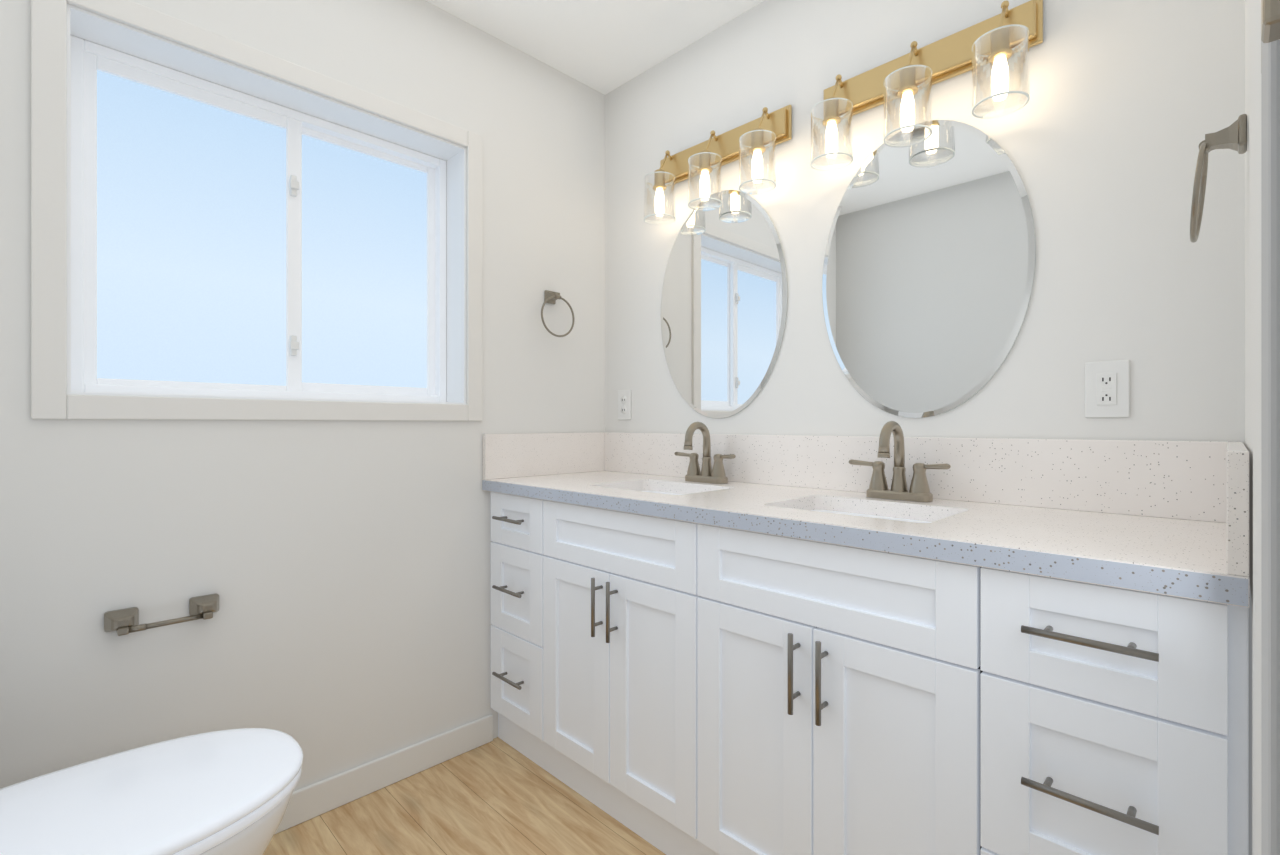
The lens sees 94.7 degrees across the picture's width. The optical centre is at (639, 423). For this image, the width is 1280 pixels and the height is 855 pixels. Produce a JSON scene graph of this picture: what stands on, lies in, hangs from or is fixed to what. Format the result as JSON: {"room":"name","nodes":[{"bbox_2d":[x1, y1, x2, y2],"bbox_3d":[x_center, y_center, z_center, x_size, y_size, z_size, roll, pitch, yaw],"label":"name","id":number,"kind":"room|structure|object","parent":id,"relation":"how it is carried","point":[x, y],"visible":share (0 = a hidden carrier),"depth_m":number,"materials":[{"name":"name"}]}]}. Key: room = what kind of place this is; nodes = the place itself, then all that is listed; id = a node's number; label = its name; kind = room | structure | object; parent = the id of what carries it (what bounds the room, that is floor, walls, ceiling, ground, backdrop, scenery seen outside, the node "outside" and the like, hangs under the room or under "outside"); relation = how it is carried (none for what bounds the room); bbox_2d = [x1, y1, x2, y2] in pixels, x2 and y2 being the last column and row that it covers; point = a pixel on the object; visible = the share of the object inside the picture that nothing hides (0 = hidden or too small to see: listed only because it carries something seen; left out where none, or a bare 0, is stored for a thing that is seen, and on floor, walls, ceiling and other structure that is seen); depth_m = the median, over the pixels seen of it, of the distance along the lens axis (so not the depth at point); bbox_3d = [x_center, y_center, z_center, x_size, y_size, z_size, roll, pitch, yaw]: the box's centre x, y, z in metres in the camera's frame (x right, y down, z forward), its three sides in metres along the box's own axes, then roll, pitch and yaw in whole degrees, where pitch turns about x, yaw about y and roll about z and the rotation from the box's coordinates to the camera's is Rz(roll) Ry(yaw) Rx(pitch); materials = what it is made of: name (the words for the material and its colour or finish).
{"room":"bathroom","nodes":[
{"label":"bathroom","id":0,"kind":"room"},
{"bbox_2d":[0,0,604,790],"bbox_3d":[-0.947,-0.128,1.797,2.270,2.455,0.240,0,0,-45],"label":"wall","id":1,"kind":"structure","parent":0,"point":[348,563],"depth_m":1.66,"materials":[{"name":"white paint"}]},
{"bbox_2d":[104,593,218,635],"bbox_3d":[-1.128,0.453,1.403,0.058,0.046,0.216,0,0,45],"label":"paper holder","id":2,"kind":"object","parent":1,"relation":"attached to","point":[125,621],"visible":1,"depth_m":1.37,"materials":[{"name":"silver metal"}]},
{"bbox_2d":[31,0,481,420],"bbox_3d":[-0.967,-0.497,1.686,1.075,0.975,0.139,0,0,-45],"label":"window","id":3,"kind":"structure","parent":1,"relation":"in","point":[53,22],"depth_m":1.49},
{"bbox_2d":[70,35,445,401],"bbox_3d":[-1.037,-0.497,1.756,0.089,0.853,0.953,0,0,45],"label":"slider","id":4,"kind":"object","parent":3,"relation":"attached to","point":[224,241],"depth_m":1.65,"materials":[{"name":"clear glass"}]},
{"bbox_2d":[274,714,492,834],"bbox_3d":[-0.398,1.054,0.875,1.840,0.092,1.502,0,0,45],"label":"baseboard","id":5,"kind":"structure","parent":1,"relation":"attached to","point":[306,803],"depth_m":1.78,"materials":[{"name":"wood"}]},
{"bbox_2d":[541,290,574,336],"bbox_3d":[-0.321,-0.412,2.208,0.061,0.180,0.154,0,0,45],"label":"towel ring","id":6,"kind":"object","parent":1,"relation":"attached to","point":[550,297],"visible":1,"depth_m":2.21,"materials":[{"name":"silver metal"}]},
{"bbox_2d":[263,737,665,854],"bbox_3d":[-0.254,1.150,1.104,2.200,0.100,2.270,0,0,45],"label":"floor","id":7,"kind":"structure","parent":0,"point":[490,798],"depth_m":1.63,"materials":[{"name":"beige wood"}]},
{"bbox_2d":[0,728,302,854],"bbox_3d":[-0.969,0.687,0.932,0.442,0.824,0.767,0,0,45],"label":"toilet","id":8,"kind":"object","parent":7,"relation":"on","point":[223,792],"visible":1,"depth_m":1.01,"materials":[{"name":"white ceramic"}]},
{"bbox_2d":[482,421,1248,854],"bbox_3d":[0.299,0.546,1.572,1.834,1.108,0.580,0,0,45],"label":"double vanity","id":9,"kind":"object","parent":7,"relation":"on","point":[722,644],"visible":1,"depth_m":1.17,"materials":[{"name":"paint"}]},
{"bbox_2d":[482,432,1248,607],"bbox_3d":[0.305,0.131,1.578,1.834,0.194,0.563,0,0,45],"label":"countertop","id":10,"kind":"structure","parent":9,"relation":"on","point":[1170,518],"depth_m":1.30,"materials":[{"name":"white stone"}]},
{"bbox_2d":[426,0,763,94],"bbox_3d":[-0.254,-1.405,1.104,2.200,0.100,2.270,0,0,45],"label":"ceiling","id":11,"kind":"structure","parent":0,"point":[602,45],"depth_m":2.02,"materials":[{"name":"paint"}]},
{"bbox_2d":[605,0,1244,444],"bbox_3d":[0.549,-0.127,1.822,1.840,2.455,0.120,0,0,45],"label":"wall","id":12,"kind":"structure","parent":0,"point":[1125,95],"depth_m":1.37,"materials":[{"name":"white paint"}]},
{"bbox_2d":[618,390,630,419],"bbox_3d":[-0.063,-0.076,2.341,0.072,0.118,0.008,0,0,45],"label":"duplex outlet","id":13,"kind":"object","parent":12,"relation":"attached to","point":[624,396],"visible":1,"depth_m":2.34,"materials":[{"name":"white plastic"}]},
{"bbox_2d":[644,105,791,224],"bbox_3d":[0.225,-0.850,1.954,0.540,0.260,0.146,0,0,45],"label":"light","id":14,"kind":"object","parent":12,"relation":"attached to","point":[774,128],"visible":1,"depth_m":1.93,"materials":[{"name":"gold metal"}]},
{"bbox_2d":[661,190,787,417],"bbox_3d":[0.267,-0.405,2.012,0.532,0.772,0.005,0,0,45],"label":"oval mirror","id":15,"kind":"object","parent":12,"relation":"attached to","point":[724,300],"visible":0.98,"depth_m":1.99,"materials":[{"name":"silver mirror"}]},
{"bbox_2d":[810,0,1042,170],"bbox_3d":[0.684,-0.850,1.495,0.540,0.260,0.146,0,0,45],"label":"light","id":16,"kind":"object","parent":12,"relation":"attached to","point":[993,40],"visible":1,"depth_m":1.47,"materials":[{"name":"gold metal"}]},
{"bbox_2d":[822,120,1035,417],"bbox_3d":[0.726,-0.402,1.552,0.532,0.772,0.005,0,0,45],"label":"oval mirror","id":17,"kind":"object","parent":12,"relation":"attached to","point":[929,265],"visible":0.99,"depth_m":1.52,"materials":[{"name":"silver mirror"}]},
{"bbox_2d":[1085,360,1129,417],"bbox_3d":[1.006,-0.075,1.272,0.076,0.122,0.008,0,0,45],"label":"outlet","id":18,"kind":"object","parent":12,"relation":"attached to","point":[1107,383],"visible":1,"depth_m":1.27,"materials":[{"name":"white plastic"}]},
{"bbox_2d":[1245,0,1260,854],"bbox_3d":[0.481,-0.128,0.368,0.120,2.455,2.270,0,0,45],"label":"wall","id":19,"kind":"structure","parent":0,"point":[1252,7],"depth_m":0.71,"materials":[{"name":"paint"}]},
{"bbox_2d":[1190,114,1246,242],"bbox_3d":[0.921,-0.387,0.940,0.065,0.179,0.154,0,0,45],"label":"towel ring","id":20,"kind":"object","parent":19,"relation":"attached to","point":[1234,137],"visible":1,"depth_m":0.92,"materials":[{"name":"silver metal"}]},
{"bbox_2d":[1261,0,1279,854],"bbox_3d":[0.011,0.050,-0.008,0.013,2.100,0.772,0,0,45],"label":"door frame","id":21,"kind":"structure","parent":19,"relation":"attached to","point":[1270,9],"depth_m":0.22,"materials":[{"name":"paint"}]}
]}

